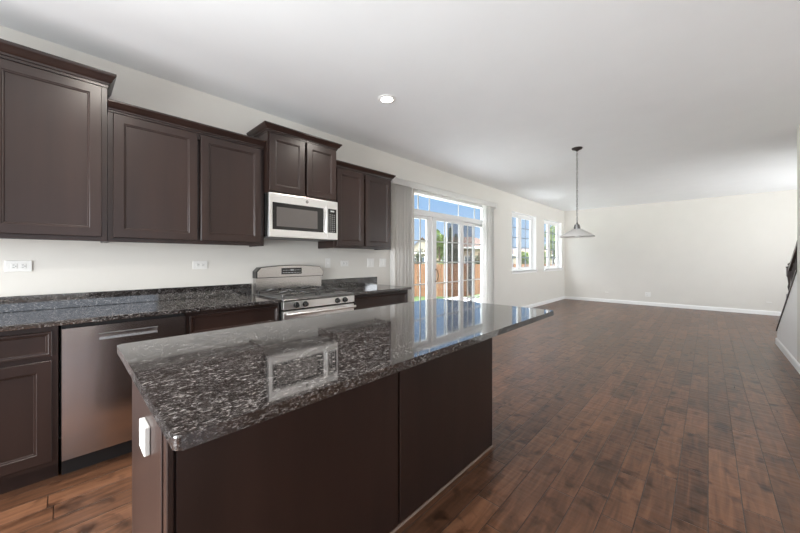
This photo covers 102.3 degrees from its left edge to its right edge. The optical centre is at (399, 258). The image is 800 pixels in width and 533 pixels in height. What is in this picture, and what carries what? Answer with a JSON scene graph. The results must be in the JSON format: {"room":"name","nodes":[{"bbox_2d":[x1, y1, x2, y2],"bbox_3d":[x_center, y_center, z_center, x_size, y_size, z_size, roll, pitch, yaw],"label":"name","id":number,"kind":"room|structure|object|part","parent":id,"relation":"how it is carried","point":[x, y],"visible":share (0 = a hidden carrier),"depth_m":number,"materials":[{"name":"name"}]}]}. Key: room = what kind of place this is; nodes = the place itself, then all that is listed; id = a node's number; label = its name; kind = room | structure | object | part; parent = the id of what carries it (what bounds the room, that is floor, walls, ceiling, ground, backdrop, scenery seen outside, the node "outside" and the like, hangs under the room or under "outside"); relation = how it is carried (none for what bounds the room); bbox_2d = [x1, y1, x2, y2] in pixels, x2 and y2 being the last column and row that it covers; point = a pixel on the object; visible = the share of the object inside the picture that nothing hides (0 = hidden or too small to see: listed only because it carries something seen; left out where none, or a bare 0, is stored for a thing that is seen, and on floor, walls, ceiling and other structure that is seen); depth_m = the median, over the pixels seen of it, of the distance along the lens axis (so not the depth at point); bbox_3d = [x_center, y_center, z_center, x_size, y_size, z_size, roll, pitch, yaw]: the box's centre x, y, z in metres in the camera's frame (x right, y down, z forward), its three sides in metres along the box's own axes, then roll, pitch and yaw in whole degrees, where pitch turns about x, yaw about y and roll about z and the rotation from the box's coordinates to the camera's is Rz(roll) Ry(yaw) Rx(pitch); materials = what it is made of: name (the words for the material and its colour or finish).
{"room":"kitchen","nodes":[
{"label":"kitchen","id":0,"kind":"room"},
{"bbox_2d":[0,25,563,438],"bbox_3d":[0.157,-0.118,5.027,0.170,2.757,14.680,0,0,44],"label":"wall","id":1,"kind":"structure","parent":0,"point":[58,266],"depth_m":2.94,"materials":[{"name":"paint"}]},
{"bbox_2d":[5,261,31,271],"bbox_3d":[-2.505,0.048,2.115,0.008,0.072,0.116,0,0,44],"label":"wall outlet","id":2,"kind":"object","parent":1,"relation":"attached to","point":[10,266],"visible":1,"depth_m":2.11,"materials":[{"name":"white plastic"}]},
{"bbox_2d":[11,264,16,268],"bbox_3d":[-2.517,0.048,2.099,0.002,0.033,0.028,0,0,44],"label":"receptacle","id":3,"kind":"object","parent":2,"relation":"attached to","point":[13,266],"depth_m":2.10,"materials":[{"name":"white plastic"}]},
{"bbox_2d":[20,264,25,268],"bbox_3d":[-2.490,0.048,2.128,0.002,0.033,0.028,0,0,44],"label":"receptacle","id":4,"kind":"object","parent":2,"relation":"attached to","point":[22,266],"depth_m":2.13,"materials":[{"name":"white plastic"}]},
{"bbox_2d":[0,38,116,242],"bbox_3d":[-2.439,-0.685,1.923,0.370,1.135,1.094,0,0,44],"label":"upper cabinet","id":5,"kind":"object","parent":1,"relation":"attached to","point":[53,108],"visible":0.99,"depth_m":2.00,"materials":[{"name":"brown wood"}]},
{"bbox_3d":[-2.439,-1.207,1.923,0.370,0.092,1.094,0,0,44],"label":"crown moulding","id":6,"kind":"part","parent":5,"relation":"part of","materials":[{"name":"brown wood"}]},
{"bbox_2d":[0,283,251,312],"bbox_3d":[-2.209,0.295,2.416,0.020,0.102,2.133,0,0,44],"label":"backsplash","id":7,"kind":"structure","parent":1,"relation":"attached to","point":[66,300],"depth_m":2.44,"materials":[{"name":"stone"}]},
{"bbox_2d":[105,98,265,246],"bbox_3d":[-1.725,-0.601,2.682,0.350,0.965,1.074,0,0,44],"label":"upper cabinet","id":8,"kind":"object","parent":1,"relation":"attached to","point":[171,179],"visible":0.91,"depth_m":2.49,"materials":[{"name":"brown wood"}]},
{"bbox_3d":[-1.802,-0.576,2.401,0.019,0.855,0.506,0,0,44],"label":"door","id":9,"kind":"part","parent":8,"relation":"part of","materials":[{"name":"brown wood"}]},
{"bbox_3d":[-1.725,-1.047,2.682,0.350,0.072,1.074,0,0,44],"label":"crown moulding","id":10,"kind":"part","parent":8,"relation":"part of","materials":[{"name":"brown wood"}]},
{"bbox_3d":[-1.443,-0.576,2.776,0.019,0.855,0.484,0,0,44],"label":"door","id":11,"kind":"part","parent":8,"relation":"part of","materials":[{"name":"brown wood"}]},
{"bbox_2d":[193,261,207,268],"bbox_3d":[-1.782,0.055,2.872,0.008,0.072,0.116,0,0,44],"label":"wall outlet","id":12,"kind":"object","parent":1,"relation":"attached to","point":[196,264],"visible":1,"depth_m":2.87,"materials":[{"name":"white plastic"}]},
{"bbox_2d":[246,121,341,201],"bbox_3d":[-1.067,-0.923,3.322,0.417,0.623,0.842,0,0,44],"label":"upper cabinet","id":13,"kind":"object","parent":1,"relation":"attached to","point":[296,163],"visible":0.85,"depth_m":3.13,"materials":[{"name":"brown wood"}]},
{"bbox_3d":[-1.070,-0.891,3.069,0.019,0.534,0.355,0,0,44],"label":"door","id":14,"kind":"part","parent":13,"relation":"part of","materials":[{"name":"brown wood"}]},
{"bbox_3d":[-1.067,-1.200,3.322,0.417,0.069,0.842,0,0,44],"label":"crown moulding","id":15,"kind":"part","parent":13,"relation":"part of","materials":[{"name":"brown wood"}]},
{"bbox_2d":[264,192,337,241],"bbox_3d":[-1.062,-0.403,3.318,0.428,0.411,0.750,0,0,44],"label":"microwave","id":16,"kind":"object","parent":13,"relation":"attached to","point":[286,217],"visible":0.98,"depth_m":3.14,"materials":[{"name":"silver metal"}]},
{"bbox_3d":[-0.977,-0.397,3.137,0.003,0.250,0.542,0,0,44],"label":"door glass","id":17,"kind":"part","parent":16,"relation":"part of","materials":[{"name":"black glass"}]},
{"bbox_3d":[-0.765,-0.400,3.340,0.030,0.270,0.024,0,0,44],"label":"handle","id":18,"kind":"part","parent":16,"relation":"part of","materials":[{"name":"silver metal"}]},
{"bbox_3d":[-0.811,-0.891,3.340,0.019,0.534,0.348,0,0,44],"label":"door","id":19,"kind":"part","parent":13,"relation":"part of","materials":[{"name":"brown wood"}]},
{"bbox_2d":[325,258,329,267],"bbox_3d":[-0.855,0.050,3.833,0.016,0.116,0.072,0,0,44],"label":"light switch","id":20,"kind":"object","parent":1,"relation":"attached to","point":[327,260],"visible":1,"depth_m":3.83,"materials":[{"name":"white plastic"}]},
{"bbox_2d":[341,260,348,265],"bbox_3d":[-0.689,0.057,4.014,0.008,0.072,0.116,0,0,44],"label":"wall outlet","id":21,"kind":"object","parent":1,"relation":"attached to","point":[343,262],"visible":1,"depth_m":4.01,"materials":[{"name":"white plastic"}]},
{"bbox_2d":[321,277,376,286],"bbox_3d":[-0.627,0.295,4.069,0.020,0.102,0.894,0,0,44],"label":"backsplash","id":22,"kind":"structure","parent":1,"relation":"attached to","point":[344,282],"depth_m":4.03,"materials":[{"name":"stone"}]},
{"bbox_2d":[318,160,395,249],"bbox_3d":[-0.504,-0.599,3.958,0.350,0.962,0.935,0,0,44],"label":"upper cabinet","id":23,"kind":"object","parent":1,"relation":"attached to","point":[363,194],"visible":0.8,"depth_m":3.81,"materials":[{"name":"brown wood"}]},
{"bbox_3d":[-0.566,-0.576,3.693,0.019,0.855,0.383,0,0,44],"label":"door","id":24,"kind":"part","parent":23,"relation":"part of","materials":[{"name":"brown wood"}]},
{"bbox_3d":[-0.504,-1.046,3.958,0.350,0.069,0.935,0,0,44],"label":"crown moulding","id":25,"kind":"part","parent":23,"relation":"part of","materials":[{"name":"brown wood"}]},
{"bbox_3d":[-0.269,-0.576,4.003,0.019,0.855,0.418,0,0,44],"label":"door","id":26,"kind":"part","parent":23,"relation":"part of","materials":[{"name":"brown wood"}]},
{"bbox_2d":[367,258,373,266],"bbox_3d":[-0.394,0.052,4.322,0.008,0.116,0.118,0,0,44],"label":"light switch","id":27,"kind":"object","parent":1,"relation":"attached to","point":[370,261],"visible":1,"depth_m":4.32,"materials":[{"name":"white plastic"}]},
{"bbox_2d":[380,259,385,266],"bbox_3d":[-0.238,0.054,4.484,0.008,0.116,0.118,0,0,44],"label":"light switch","id":28,"kind":"object","parent":1,"relation":"attached to","point":[382,261],"visible":1,"depth_m":4.48,"materials":[{"name":"white plastic"}]},
{"bbox_2d":[390,177,496,303],"bbox_3d":[0.918,0.045,5.613,0.117,2.370,3.060,0,0,44],"label":"vertical blind","id":29,"kind":"object","parent":1,"relation":"attached to","point":[401,252],"visible":0.64,"depth_m":4.77,"materials":[{"name":"white plastic"}]},
{"bbox_2d":[414,189,481,302],"bbox_3d":[0.968,0.085,5.870,0.166,2.350,2.336,0,0,44],"label":"door","id":30,"kind":"structure","parent":1,"relation":"in","point":[430,218],"depth_m":5.69,"materials":[{"name":"white plastic"}]},
{"bbox_3d":[0.344,0.265,5.244,0.040,1.926,0.468,0,0,44],"label":"fixed panel","id":31,"kind":"part","parent":30,"relation":"part of","materials":[{"name":"glass"}]},
{"bbox_3d":[0.874,0.265,5.757,0.040,1.926,0.893,0,0,44],"label":"sliding panel","id":32,"kind":"part","parent":30,"relation":"part of","materials":[{"name":"glass"}]},
{"bbox_3d":[1.413,0.265,6.390,0.040,1.926,0.868,0,0,44],"label":"fixed panel","id":33,"kind":"part","parent":30,"relation":"part of","materials":[{"name":"glass"}]},
{"bbox_2d":[512,211,537,273],"bbox_3d":[3.046,-0.375,8.013,0.185,1.460,1.510,0,0,44],"label":"window","id":34,"kind":"structure","parent":1,"relation":"in","point":[518,269],"depth_m":8.19,"materials":[{"name":"white plastic"}]},
{"bbox_3d":[2.726,-0.400,7.776,0.038,1.310,0.565,0,0,44],"label":"sash","id":35,"kind":"part","parent":34,"relation":"part of","materials":[{"name":"white plastic"}]},
{"bbox_3d":[3.064,0.320,7.995,0.134,0.070,1.510,0,0,44],"label":"sill","id":36,"kind":"part","parent":34,"relation":"part of","materials":[{"name":"white wood"}]},
{"bbox_3d":[3.234,-0.400,8.307,0.038,1.310,0.665,0,0,44],"label":"sash","id":37,"kind":"part","parent":34,"relation":"part of","materials":[{"name":"clear glass"}]},
{"bbox_2d":[523,296,564,307],"bbox_3d":[2.443,1.214,7.282,0.014,0.092,7.960,0,0,44],"label":"baseboard","id":38,"kind":"structure","parent":1,"relation":"attached to","point":[562,297],"depth_m":8.89,"materials":[{"name":"white wood"}]},
{"bbox_2d":[544,219,562,271],"bbox_3d":[4.449,-0.375,9.480,0.185,1.460,1.530,0,0,44],"label":"window","id":39,"kind":"structure","parent":1,"relation":"in","point":[558,226],"depth_m":9.77,"materials":[{"name":"white plastic"}]},
{"bbox_3d":[4.126,-0.400,9.239,0.038,1.310,0.575,0,0,44],"label":"sash","id":40,"kind":"part","parent":39,"relation":"part of","materials":[{"name":"white plastic"}]},
{"bbox_3d":[4.404,-0.399,9.523,0.060,1.408,1.466,0,0,44],"label":"frame","id":41,"kind":"part","parent":39,"relation":"part of","materials":[{"name":"white plastic"}]},
{"bbox_3d":[4.468,0.320,9.462,0.134,0.070,1.530,0,0,44],"label":"sill","id":42,"kind":"part","parent":39,"relation":"part of","materials":[{"name":"white wood"}]},
{"bbox_3d":[4.641,-0.400,9.777,0.038,1.310,0.675,0,0,44],"label":"sash","id":43,"kind":"part","parent":39,"relation":"part of","materials":[{"name":"clear glass"}]},
{"bbox_2d":[0,0,799,210],"bbox_3d":[2.894,-1.557,2.407,7.747,0.120,14.680,0,0,44],"label":"ceiling","id":44,"kind":"structure","parent":0,"point":[702,96],"depth_m":2.59,"materials":[{"name":"paint"}]},
{"bbox_2d":[378,94,395,103],"bbox_3d":[-0.122,-1.490,3.017,0.170,0.013,0.170,0,0,44],"label":"recessed light","id":45,"kind":"object","parent":44,"relation":"in","point":[387,99],"visible":1,"depth_m":3.00,"materials":[{"name":"white plastic"}]},
{"bbox_2d":[560,146,594,237],"bbox_3d":[2.394,-0.889,4.353,0.429,1.216,0.429,0,0,44],"label":"pendant lamp","id":46,"kind":"object","parent":44,"relation":"hanging from","point":[576,232],"visible":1,"depth_m":4.32,"materials":[{"name":"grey metal"}]},
{"bbox_3d":[2.394,-0.955,4.353,0.018,1.004,0.018,0,0,-1],"label":"chain","id":47,"kind":"part","parent":46,"relation":"part of","materials":[{"name":"brown metal"}]},
{"bbox_3d":[2.394,-0.351,4.353,0.429,0.111,0.429,0,0,44],"label":"lamp shade","id":48,"kind":"part","parent":46,"relation":"part of","materials":[{"name":"white glass"}]},
{"bbox_2d":[0,299,799,532],"bbox_3d":[2.894,1.285,2.407,7.747,0.050,14.680,0,0,44],"label":"floor","id":49,"kind":"structure","parent":0,"point":[608,417],"depth_m":2.19,"materials":[{"name":"brown wood"}]},
{"bbox_2d":[0,326,58,494],"bbox_3d":[-2.441,0.819,1.733,0.628,0.883,0.828,0,0,44],"label":"base cabinet","id":50,"kind":"object","parent":49,"relation":"on","point":[29,358],"visible":0.89,"depth_m":1.75,"materials":[{"name":"brown wood"}]},
{"bbox_3d":[-2.224,0.473,1.519,0.019,0.137,0.790,0,0,44],"label":"drawer","id":51,"kind":"part","parent":50,"relation":"part of","materials":[{"name":"brown wood"}]},
{"bbox_3d":[-2.080,0.850,1.669,0.019,0.564,0.375,0,0,44],"label":"door","id":52,"kind":"part","parent":50,"relation":"part of","materials":[{"name":"brown wood"}]},
{"bbox_2d":[0,283,280,331],"bbox_3d":[-1.982,0.310,2.199,0.647,0.132,2.137,0,0,44],"label":"countertop","id":53,"kind":"structure","parent":50,"relation":"on","point":[47,310],"depth_m":2.29,"materials":[{"name":"stone"}]},
{"bbox_2d":[61,313,184,474],"bbox_3d":[-1.924,0.821,2.243,0.613,0.878,0.600,0,0,44],"label":"dishwasher","id":54,"kind":"object","parent":49,"relation":"on","point":[96,385],"visible":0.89,"depth_m":1.93,"materials":[{"name":"silver metal"}]},
{"bbox_3d":[-1.947,1.210,2.264,0.510,0.099,0.596,0,0,44],"label":"toe panel","id":55,"kind":"part","parent":54,"relation":"part of","materials":[{"name":"black metal"}]},
{"bbox_3d":[-1.704,0.485,2.031,0.002,0.004,0.288,0,0,44],"label":"pocket trim","id":56,"kind":"part","parent":54,"relation":"part of","materials":[{"name":"silver metal"}]},
{"bbox_2d":[184,303,278,334],"bbox_3d":[-1.490,0.819,2.727,0.628,0.883,0.685,0,0,44],"label":"base cabinet","id":57,"kind":"object","parent":49,"relation":"on","point":[209,320],"visible":0.21,"depth_m":2.47,"materials":[{"name":"brown wood"}]},
{"bbox_2d":[253,265,355,320],"bbox_3d":[-0.944,0.647,3.218,0.716,1.165,0.762,0,0,44],"label":"gas range","id":58,"kind":"object","parent":49,"relation":"on","point":[300,291],"visible":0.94,"depth_m":3.18,"materials":[{"name":"silver metal"}]},
{"bbox_3d":[-1.138,0.128,3.388,0.004,0.064,0.228,0,0,44],"label":"display panel","id":59,"kind":"part","parent":58,"relation":"part of","materials":[{"name":"black glass"}]},
{"bbox_2d":[255,289,353,301],"bbox_3d":[-0.942,0.357,3.215,0.597,0.028,0.762,0,0,44],"label":"cooktop","id":60,"kind":"object","parent":58,"relation":"in","point":[340,294],"depth_m":3.05,"materials":[{"name":"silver metal"}]},
{"bbox_3d":[-0.741,0.405,3.024,0.042,0.066,0.760,0,0,44],"label":"control panel","id":61,"kind":"part","parent":58,"relation":"part of","materials":[{"name":"silver metal"}]},
{"bbox_2d":[282,303,355,320],"bbox_3d":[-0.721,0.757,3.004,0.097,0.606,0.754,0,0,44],"label":"oven","id":62,"kind":"object","parent":58,"relation":"in","point":[301,312],"depth_m":2.95,"materials":[{"name":"silver metal"}]},
{"bbox_2d":[132,338,492,532],"bbox_3d":[-0.231,0.819,1.736,0.647,0.883,1.807,0,0,44],"label":"kitchen island","id":63,"kind":"object","parent":49,"relation":"on","point":[363,458],"visible":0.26,"depth_m":1.26,"materials":[{"name":"brown wood"}]},
{"bbox_2d":[139,417,149,456],"bbox_3d":[-0.838,0.582,1.055,0.097,0.090,0.018,0,0,44],"label":"wall outlet","id":64,"kind":"object","parent":63,"relation":"attached to","point":[144,428],"visible":1,"depth_m":1.03,"materials":[{"name":"white plastic"}]},
{"bbox_3d":[-0.880,0.819,1.116,0.565,0.883,0.012,0,0,44],"label":"panel","id":65,"kind":"part","parent":63,"relation":"part of","materials":[{"name":"brown wood"}]},
{"bbox_3d":[-0.635,0.819,0.883,0.042,0.883,0.016,0,0,44],"label":"corner post","id":66,"kind":"part","parent":63,"relation":"part of","materials":[{"name":"brown wood"}]},
{"bbox_3d":[-0.314,0.812,1.199,0.012,0.871,0.874,0,0,44],"label":"panel","id":67,"kind":"part","parent":63,"relation":"part of","materials":[{"name":"brown wood"}]},
{"bbox_2d":[117,298,553,450],"bbox_3d":[-0.055,0.361,1.726,0.978,0.030,2.122,0,0,44],"label":"island countertop","id":68,"kind":"structure","parent":63,"relation":"on","point":[202,387],"depth_m":1.14,"materials":[{"name":"stone"}]},
{"bbox_3d":[0.007,1.256,1.521,0.007,0.008,1.784,0,0,44],"label":"shoe moulding","id":69,"kind":"part","parent":63,"relation":"part of","materials":[{"name":"brown wood"}]},
{"bbox_3d":[0.303,0.812,1.844,0.012,0.871,0.887,0,0,44],"label":"panel","id":70,"kind":"part","parent":63,"relation":"part of","materials":[{"name":"brown wood"}]},
{"bbox_3d":[0.387,0.819,2.386,0.640,0.883,0.012,0,0,44],"label":"panel","id":71,"kind":"part","parent":63,"relation":"part of","materials":[{"name":"brown wood"}]},
{"bbox_2d":[352,290,407,309],"bbox_3d":[-0.417,0.819,3.849,0.628,0.883,0.863,0,0,44],"label":"base cabinet","id":72,"kind":"object","parent":49,"relation":"on","point":[363,301],"visible":0.23,"depth_m":3.61,"materials":[{"name":"brown wood"}]},
{"bbox_2d":[321,277,411,294],"bbox_3d":[-0.401,0.310,3.852,0.647,0.132,0.898,0,0,44],"label":"countertop","id":73,"kind":"structure","parent":72,"relation":"on","point":[363,285],"depth_m":3.88,"materials":[{"name":"stone"}]},
{"bbox_2d":[564,189,796,311],"bbox_3d":[7.978,-0.118,7.597,7.577,2.757,0.150,0,0,44],"label":"wall","id":74,"kind":"structure","parent":0,"point":[734,251],"depth_m":8.12,"materials":[{"name":"paint"}]},
{"bbox_2d":[565,296,780,315],"bbox_3d":[7.872,1.214,7.585,7.413,0.092,0.014,0,0,44],"label":"baseboard","id":75,"kind":"structure","parent":74,"relation":"attached to","point":[775,313],"depth_m":8.21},
{"bbox_2d":[777,124,799,363],"bbox_3d":[4.614,-0.118,3.678,0.110,2.757,2.895,0,0,44],"label":"wall","id":76,"kind":"structure","parent":0,"point":[787,329],"depth_m":3.75,"materials":[{"name":"white paint"}]},
{"bbox_2d":[776,270,796,330],"bbox_3d":[5.104,0.599,4.189,0.134,0.951,1.510,0,0,44],"label":"trim","id":77,"kind":"structure","parent":76,"relation":"attached to","point":[795,273],"depth_m":4.14,"materials":[{"name":"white wood"}]},
{"bbox_2d":[786,242,796,296],"bbox_3d":[4.860,0.128,3.935,0.092,1.046,0.966,0,0,44],"label":"stair railing","id":78,"kind":"object","parent":77,"relation":"on","point":[792,266],"visible":0.42,"depth_m":4.15,"materials":[{"name":"brown wood"}]},
{"bbox_3d":[5.162,0.346,4.250,0.092,0.611,0.092,0,0,44],"label":"newel post","id":79,"kind":"part","parent":78,"relation":"part of","materials":[{"name":"brown wood"}]},
{"bbox_3d":[4.837,-0.110,3.911,0.056,0.570,0.900,0,0,44],"label":"handrail","id":80,"kind":"part","parent":78,"relation":"part of","materials":[{"name":"brown wood"}]},
{"bbox_2d":[775,338,799,373],"bbox_3d":[4.574,1.214,3.726,0.014,0.092,2.909,0,0,44],"label":"baseboard","id":81,"kind":"structure","parent":76,"relation":"attached to","point":[793,361],"depth_m":4.00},
{"label":"outside","id":82,"kind":"structure","parent":0,"visible":0},
{"bbox_2d":[414,271,479,300],"bbox_3d":[-6.106,1.920,61.207,86.543,0.880,140.000,0,0,44],"label":"lawn","id":83,"kind":"structure","parent":82,"point":[416,298],"depth_m":17.54,"materials":[{"name":"green plant"}]},
{"bbox_2d":[414,237,424,267],"bbox_3d":[4.696,-1.250,71.975,6.840,6.620,8.850,0,0,0],"label":"house","id":84,"kind":"structure","parent":83,"relation":"on","point":[416,246],"depth_m":68.00,"materials":[{"name":"beige"}]},
{"bbox_2d":[414,249,424,279],"bbox_3d":[1.161,0.714,19.990,1.206,2.695,1.087,0,0,44],"label":"tree","id":85,"kind":"object","parent":83,"relation":"on","point":[417,251],"visible":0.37,"depth_m":20.00,"materials":[{"name":"green plant"}]},
{"bbox_2d":[436,229,445,275],"bbox_3d":[2.629,0.061,20.973,1.350,4.000,1.176,0,0,44],"label":"tree","id":86,"kind":"object","parent":83,"relation":"on","point":[439,237],"visible":0.59,"depth_m":20.92,"materials":[{"name":"green plant"}]},
{"bbox_2d":[448,227,454,263],"bbox_3d":[3.134,0.070,20.003,0.852,4.159,0.883,0,0,44],"label":"evergreen tree","id":87,"kind":"object","parent":83,"relation":"on","point":[450,228],"visible":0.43,"depth_m":19.91,"materials":[{"name":"green plant"}]},
{"bbox_2d":[453,233,457,263],"bbox_3d":[3.751,0.220,21.589,0.798,3.864,0.751,0,0,44],"label":"evergreen tree","id":88,"kind":"object","parent":83,"relation":"on","point":[455,250],"visible":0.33,"depth_m":21.53,"materials":[{"name":"green plant"}]},
{"bbox_2d":[436,237,479,272],"bbox_3d":[10.175,-0.740,51.975,11.340,5.600,8.850,0,0,0],"label":"house","id":89,"kind":"structure","parent":83,"relation":"on","point":[477,240],"depth_m":48.01,"materials":[{"name":"beige"}]},
{"bbox_2d":[445,297,479,302],"bbox_3d":[0.670,1.465,8.078,3.298,0.110,7.800,0,0,44],"label":"patio","id":90,"kind":"structure","parent":83,"relation":"on","point":[454,298],"depth_m":11.15,"materials":[{"name":"concrete"}]},
{"bbox_2d":[468,254,475,301],"bbox_3d":[2.271,0.610,10.300,0.400,1.600,0.400,0,0,44],"label":"patio umbrella","id":91,"kind":"object","parent":90,"relation":"on","point":[470,259],"visible":0.66,"depth_m":10.25,"materials":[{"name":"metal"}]},
{"bbox_2d":[475,253,479,263],"bbox_3d":[5.109,0.827,21.039,1.643,2.468,1.464,0,0,-17],"label":"tree","id":92,"kind":"object","parent":83,"relation":"on","point":[477,258],"visible":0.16,"depth_m":20.98,"materials":[{"name":"green plant"}]},
{"bbox_2d":[414,264,554,296],"bbox_3d":[3.105,1.160,17.346,13.961,1.800,0.121,0,0,2],"label":"fence","id":93,"kind":"object","parent":83,"relation":"on","point":[455,266],"visible":0.17,"depth_m":17.31,"materials":[{"name":"brown wood"}]},
{"bbox_3d":[-0.362,1.149,17.450,2.300,1.762,0.025,0,0,2],"label":"board panel","id":94,"kind":"part","parent":93,"relation":"part of","materials":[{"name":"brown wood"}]},
{"bbox_3d":[1.948,1.150,17.350,2.300,1.759,0.026,0,0,2],"label":"board panel","id":95,"kind":"part","parent":93,"relation":"part of","materials":[{"name":"brown wood"}]},
{"bbox_3d":[4.258,1.149,17.250,2.300,1.762,0.025,0,0,2],"label":"board panel","id":96,"kind":"part","parent":93,"relation":"part of","materials":[{"name":"brown wood"}]},
{"bbox_3d":[6.567,1.149,17.150,2.300,1.762,0.025,0,0,2],"label":"board panel","id":97,"kind":"part","parent":93,"relation":"part of","materials":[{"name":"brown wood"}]},
{"bbox_2d":[521,251,528,264],"bbox_3d":[8.272,0.769,21.080,1.310,2.585,1.313,0,0,44],"label":"tree","id":98,"kind":"object","parent":83,"relation":"on","point":[522,252],"visible":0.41,"depth_m":20.80,"materials":[{"name":"green plant"}]},
{"bbox_2d":[513,249,554,264],"bbox_3d":[23.108,0.060,61.975,16.840,4.000,8.850,0,0,0],"label":"house","id":99,"kind":"structure","parent":83,"relation":"on","point":[514,250],"depth_m":58.00,"materials":[{"name":"beige"}]},
{"bbox_2d":[544,226,554,263],"bbox_3d":[9.469,-0.083,20.004,1.708,4.287,1.583,0,0,44],"label":"tree","id":100,"kind":"object","parent":83,"relation":"on","point":[551,226],"visible":0.3,"depth_m":19.82,"materials":[{"name":"green plant"}]}
]}

